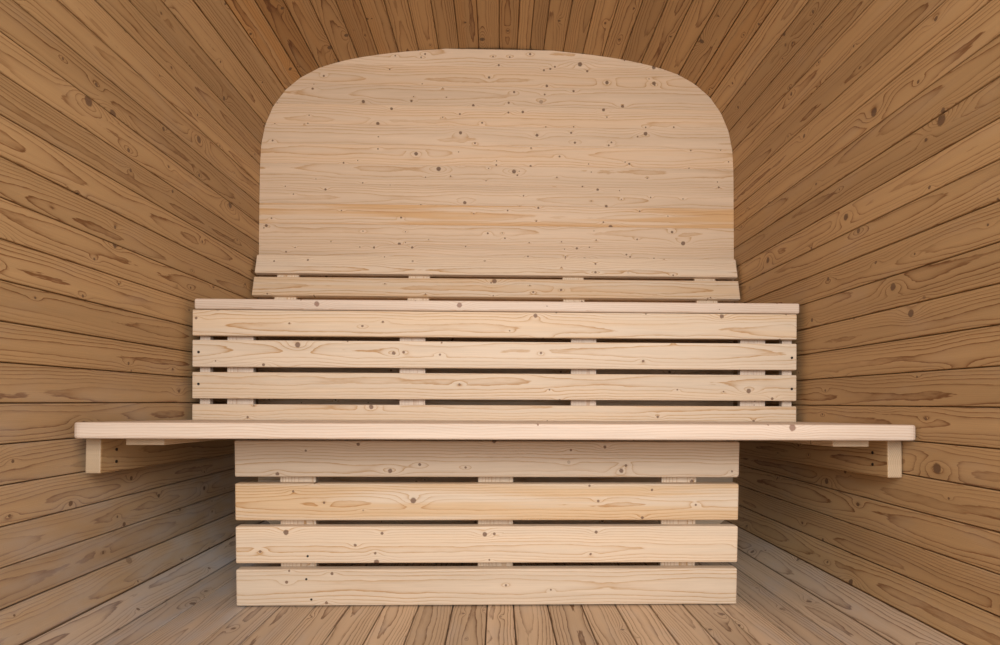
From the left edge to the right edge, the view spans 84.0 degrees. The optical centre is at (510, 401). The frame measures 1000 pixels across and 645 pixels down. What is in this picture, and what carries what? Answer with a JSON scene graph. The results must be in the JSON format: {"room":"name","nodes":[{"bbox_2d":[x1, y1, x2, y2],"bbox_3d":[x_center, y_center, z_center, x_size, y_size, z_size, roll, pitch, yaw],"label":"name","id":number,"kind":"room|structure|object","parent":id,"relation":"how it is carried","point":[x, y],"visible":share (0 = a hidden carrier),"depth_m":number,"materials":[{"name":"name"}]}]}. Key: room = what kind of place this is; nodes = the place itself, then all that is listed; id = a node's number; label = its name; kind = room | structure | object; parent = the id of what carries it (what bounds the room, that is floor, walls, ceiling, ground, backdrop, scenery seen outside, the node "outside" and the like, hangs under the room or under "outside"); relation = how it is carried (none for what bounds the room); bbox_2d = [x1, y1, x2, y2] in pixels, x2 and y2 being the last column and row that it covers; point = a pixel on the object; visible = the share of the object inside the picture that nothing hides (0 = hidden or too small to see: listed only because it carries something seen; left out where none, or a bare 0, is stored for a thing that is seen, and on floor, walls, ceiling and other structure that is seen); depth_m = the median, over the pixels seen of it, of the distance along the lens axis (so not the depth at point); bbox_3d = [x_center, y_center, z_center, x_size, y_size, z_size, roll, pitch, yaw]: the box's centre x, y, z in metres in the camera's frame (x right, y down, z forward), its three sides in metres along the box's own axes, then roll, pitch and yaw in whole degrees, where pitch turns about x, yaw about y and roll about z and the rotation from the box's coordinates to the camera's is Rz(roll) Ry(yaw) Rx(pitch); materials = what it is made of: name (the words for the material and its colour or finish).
{"room":"sauna","nodes":[
{"label":"sauna","id":0,"kind":"room"},
{"bbox_2d":[0,0,284,644],"bbox_3d":[-0.985,-0.409,0.688,0.146,1.857,3.320,0,0,-1],"label":"wall","id":1,"kind":"structure","parent":0,"point":[132,131],"depth_m":1.43,"materials":[{"name":"brown wood"}]},
{"bbox_2d":[86,439,267,473],"bbox_3d":[-1.013,0.139,1.819,0.038,0.085,0.975,0,-1,-1],"label":"bearer","id":2,"kind":"object","parent":1,"relation":"attached to","point":[102,455],"visible":0.73,"depth_m":1.49,"materials":[{"name":"brown wood"}]},
{"bbox_2d":[23,520,963,644],"bbox_3d":[-0.018,0.550,0.710,2.008,0.098,3.320,0,0,-1],"label":"floor","id":3,"kind":"structure","parent":0,"point":[782,598],"depth_m":1.42,"materials":[{"name":"brown wood"}]},
{"bbox_2d":[235,440,738,605],"bbox_3d":[-0.059,0.332,1.541,1.373,0.452,0.069,0,0,-1],"label":"slatted panel","id":4,"kind":"object","parent":3,"relation":"on","point":[299,543],"visible":1,"depth_m":1.51,"materials":[{"name":"brown wood"}]},
{"bbox_2d":[258,49,733,523],"bbox_3d":[-0.052,-0.467,2.370,2.012,2.052,0.040,0,0,-1],"label":"wall","id":5,"kind":"structure","parent":0,"point":[436,152],"depth_m":2.35,"materials":[{"name":"brown wood"}]},
{"bbox_2d":[252,255,739,302],"bbox_3d":[-0.050,-0.471,2.299,1.990,0.261,0.086,0,0,-1],"label":"backrest","id":6,"kind":"object","parent":5,"relation":"attached to","point":[288,283],"visible":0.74,"depth_m":2.28,"materials":[{"name":"brown wood"}]},
{"bbox_2d":[195,299,798,313],"bbox_3d":[-0.038,-0.300,2.067,1.965,0.056,0.534,0,0,-1],"label":"bench","id":7,"kind":"object","parent":5,"relation":"attached to","point":[200,304],"visible":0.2,"depth_m":1.80,"materials":[{"name":"brown wood"}]},
{"bbox_2d":[192,310,796,421],"bbox_3d":[-0.041,-0.115,1.829,1.967,0.356,0.049,0,0,-1],"label":"slatted panel","id":8,"kind":"object","parent":7,"relation":"attached to","point":[241,353],"visible":0.98,"depth_m":1.81,"materials":[{"name":"brown wood"}]},
{"bbox_2d":[224,0,778,97],"bbox_3d":[-0.008,-1.421,0.710,1.854,0.232,3.320,0,0,-1],"label":"ceiling","id":9,"kind":"structure","parent":0,"point":[698,41],"depth_m":2.15,"materials":[{"name":"brown wood"}]},
{"bbox_2d":[711,0,999,644],"bbox_3d":[0.959,-0.399,0.732,0.142,1.853,3.320,0,0,-1],"label":"wall","id":10,"kind":"structure","parent":0,"point":[864,135],"depth_m":1.44,"materials":[{"name":"brown wood"}]},
{"bbox_2d":[74,420,915,446],"bbox_3d":[-0.025,0.083,1.547,1.984,0.055,0.508,0,-1,-1],"label":"bench","id":11,"kind":"object","parent":10,"relation":"attached to","point":[159,432],"visible":1,"depth_m":1.30,"materials":[{"name":"brown wood"}]},
{"bbox_2d":[726,440,901,477],"bbox_3d":[0.941,0.152,1.863,0.038,0.094,0.975,0,-1,-1],"label":"bearer","id":12,"kind":"object","parent":10,"relation":"attached to","point":[880,458],"visible":0.77,"depth_m":1.57,"materials":[{"name":"brown wood"}]}
]}

